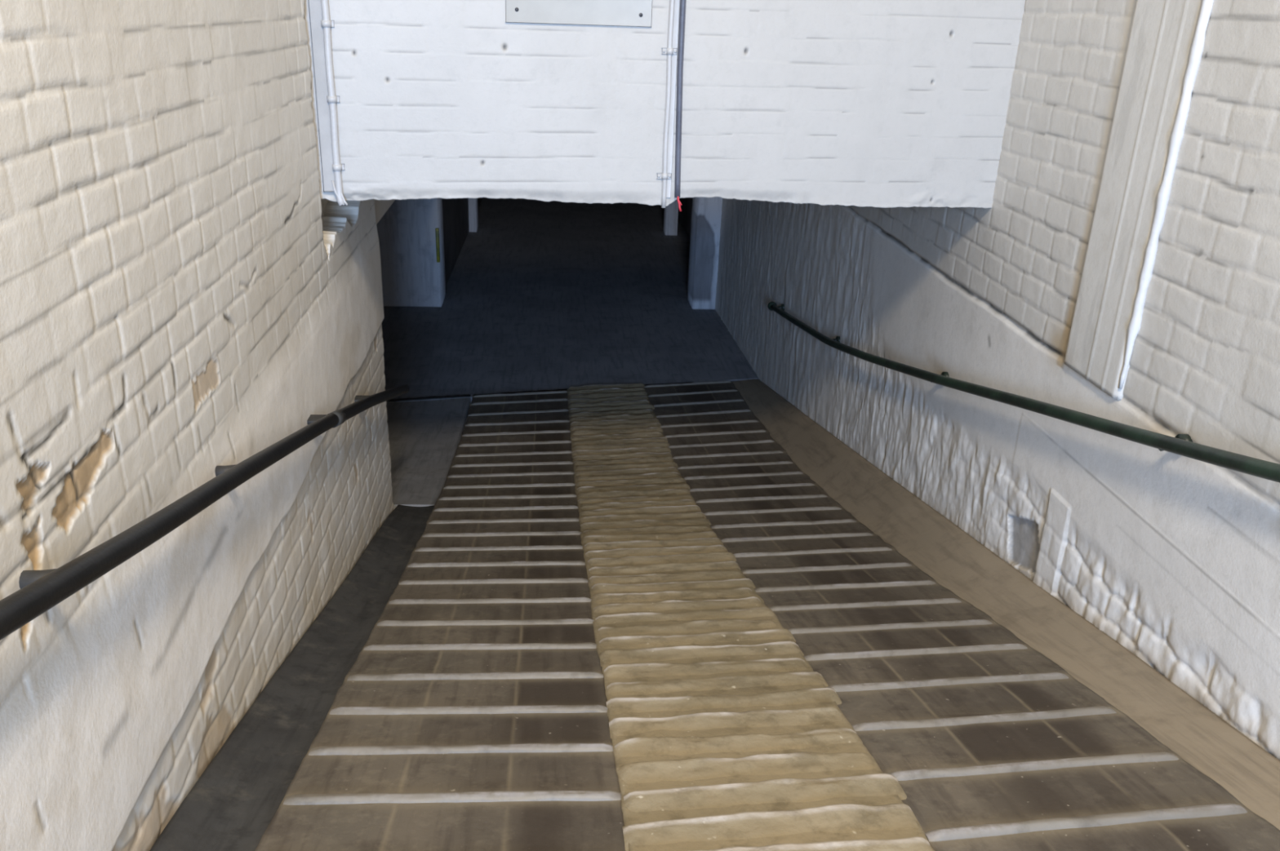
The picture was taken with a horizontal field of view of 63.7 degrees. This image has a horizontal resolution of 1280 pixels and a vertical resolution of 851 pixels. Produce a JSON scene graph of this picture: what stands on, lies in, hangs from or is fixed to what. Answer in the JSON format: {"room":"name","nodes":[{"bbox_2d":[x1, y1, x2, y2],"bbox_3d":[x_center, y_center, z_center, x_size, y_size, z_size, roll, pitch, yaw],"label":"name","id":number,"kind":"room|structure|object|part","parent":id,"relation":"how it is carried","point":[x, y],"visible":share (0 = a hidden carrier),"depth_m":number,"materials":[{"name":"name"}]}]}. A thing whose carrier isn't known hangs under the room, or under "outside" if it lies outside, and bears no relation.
{"room":"underground garage ramp","nodes":[
{"label":"underground garage ramp","id":0,"kind":"room"},
{"bbox_2d":[0,0,393,850],"bbox_3d":[-1.270,0.654,1.636,0.747,3.588,6.725,0,22,-5],"label":"wall","id":1,"kind":"structure","parent":0,"point":[180,293],"depth_m":2.01,"materials":[{"name":"white brick"}]},
{"bbox_2d":[0,384,409,640],"bbox_3d":[-0.896,0.183,1.964,0.109,1.681,5.887,0,22,-5],"label":"handrail","id":2,"kind":"object","parent":1,"relation":"attached to","point":[40,591],"visible":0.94,"depth_m":1.73,"materials":[{"name":"black metal"}]},
{"bbox_2d":[374,199,395,224],"bbox_3d":[-1.664,-2.896,6.742,0.519,2.125,5.400,0,22,-5],"label":"trim","id":3,"kind":"structure","parent":1,"relation":"attached to","point":[382,206],"depth_m":4.95,"materials":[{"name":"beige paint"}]},
{"bbox_2d":[386,394,471,510],"bbox_3d":[-2.683,0.125,6.379,3.050,0.471,2.597,0,22,-5],"label":"floor","id":4,"kind":"structure","parent":0,"point":[424,437],"depth_m":6.61,"materials":[{"name":"concrete"}]},
{"bbox_2d":[442,197,483,285],"bbox_3d":[-2.576,-4.750,14.635,0.294,4.750,9.500,0,22,-5],"label":"wall","id":5,"kind":"structure","parent":0,"point":[455,211],"depth_m":12.18,"materials":[{"name":"black"}]},
{"bbox_2d":[382,197,758,402],"bbox_3d":[-1.714,-2.284,13.466,6.500,0.694,13.674,0,22,-5],"label":"floor","id":6,"kind":"structure","parent":0,"point":[553,295],"depth_m":10.20,"materials":[{"name":"concrete"}]},
{"bbox_2d":[376,198,445,306],"bbox_3d":[-2.308,-3.148,9.819,0.714,4.033,0.516,0,22,-5],"label":"pillar","id":7,"kind":"structure","parent":6,"relation":"on","point":[411,231],"depth_m":10.18,"materials":[{"name":"paint"}]},
{"bbox_2d":[467,198,478,231],"bbox_3d":[-2.308,-4.753,13.945,0.104,4.197,0.445,0,22,-5],"label":"pillar","id":8,"kind":"structure","parent":6,"relation":"on","point":[473,202],"depth_m":14.47,"materials":[{"name":"paint"}]},
{"bbox_2d":[662,200,678,235],"bbox_3d":[0.508,-4.729,14.141,0.169,4.197,0.320,0,22,-5],"label":"pillar","id":9,"kind":"structure","parent":6,"relation":"on","point":[671,211],"depth_m":14.71,"materials":[{"name":"paint"}]},
{"bbox_2d":[687,196,722,309],"bbox_3d":[0.764,-3.146,10.092,0.344,4.034,0.439,0,22,-5],"label":"pillar","id":10,"kind":"structure","parent":6,"relation":"on","point":[706,212],"depth_m":10.48,"materials":[{"name":"paint"}]},
{"bbox_2d":[303,0,1025,208],"bbox_3d":[0.145,-1.433,3.730,2.682,1.220,0.419,-3,23,-12],"label":"wall","id":11,"kind":"structure","parent":0,"point":[885,104],"depth_m":3.62,"materials":[{"name":"white brick"}]},
{"bbox_2d":[307,0,347,206],"bbox_3d":[-1.013,-1.303,3.276,0.083,1.201,0.036,0,22,-5],"label":"conduit","id":12,"kind":"object","parent":11,"relation":"attached to","point":[326,100],"visible":1,"depth_m":3.36,"materials":[{"name":"white plastic"}]},
{"bbox_3d":[-1.030,-1.326,3.270,0.047,1.155,0.018,-3,23,-12],"label":"casing","id":13,"kind":"part","parent":12,"relation":"part of","materials":[{"name":"white plastic"}]},
{"bbox_2d":[505,0,652,26],"bbox_3d":[-0.198,-1.495,3.391,0.496,0.326,0.016,-3,23,-12],"label":"sign board","id":14,"kind":"object","parent":11,"relation":"attached to","point":[595,12],"visible":1,"depth_m":3.43,"materials":[{"name":"white metal"}]},
{"bbox_2d":[656,0,679,208],"bbox_3d":[0.105,-1.354,3.518,0.056,1.211,0.024,-4,23,-13],"label":"conduit","id":15,"kind":"object","parent":11,"relation":"attached to","point":[671,51],"visible":1,"depth_m":3.60,"materials":[{"name":"white plastic"}]},
{"bbox_2d":[674,0,686,211],"bbox_3d":[0.153,-1.347,3.522,0.039,1.222,0.031,0,22,-5],"label":"conduit","id":16,"kind":"object","parent":11,"relation":"attached to","point":[682,2],"visible":1,"depth_m":3.60,"materials":[{"name":"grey metal"}]},
{"bbox_2d":[677,197,693,237],"bbox_3d":[0.853,-4.654,14.712,0.288,4.750,10.000,0,22,-5],"label":"wall","id":17,"kind":"structure","parent":0,"point":[684,219],"depth_m":15.08,"materials":[{"name":"black"}]},
{"bbox_2d":[149,378,1279,850],"bbox_3d":[0.176,0.641,3.478,2.478,1.991,9.887,0,22,-5],"label":"ramp","id":18,"kind":"object","parent":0,"point":[687,616],"visible":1,"depth_m":2.85,"materials":[{"name":"brown wood"}]},
{"bbox_2d":[715,0,1279,760],"bbox_3d":[1.619,-0.302,4.473,0.588,3.775,12.200,0,22,-5],"label":"wall","id":19,"kind":"structure","parent":0,"point":[1173,557],"depth_m":3.34,"materials":[{"name":"white brick"}]},
{"bbox_2d":[767,301,1279,483],"bbox_3d":[1.387,-0.216,3.390,0.121,2.068,8.440,0,22,-5],"label":"handrail","id":20,"kind":"object","parent":19,"relation":"attached to","point":[1183,445],"visible":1,"depth_m":3.16,"materials":[{"name":"black metal"}]},
{"bbox_2d":[1063,0,1213,399],"bbox_3d":[1.486,-0.876,2.975,0.085,1.588,0.375,0,22,-5],"label":"trim","id":21,"kind":"structure","parent":19,"relation":"attached to","point":[1166,45],"depth_m":3.01,"materials":[{"name":"paint"}]}
]}

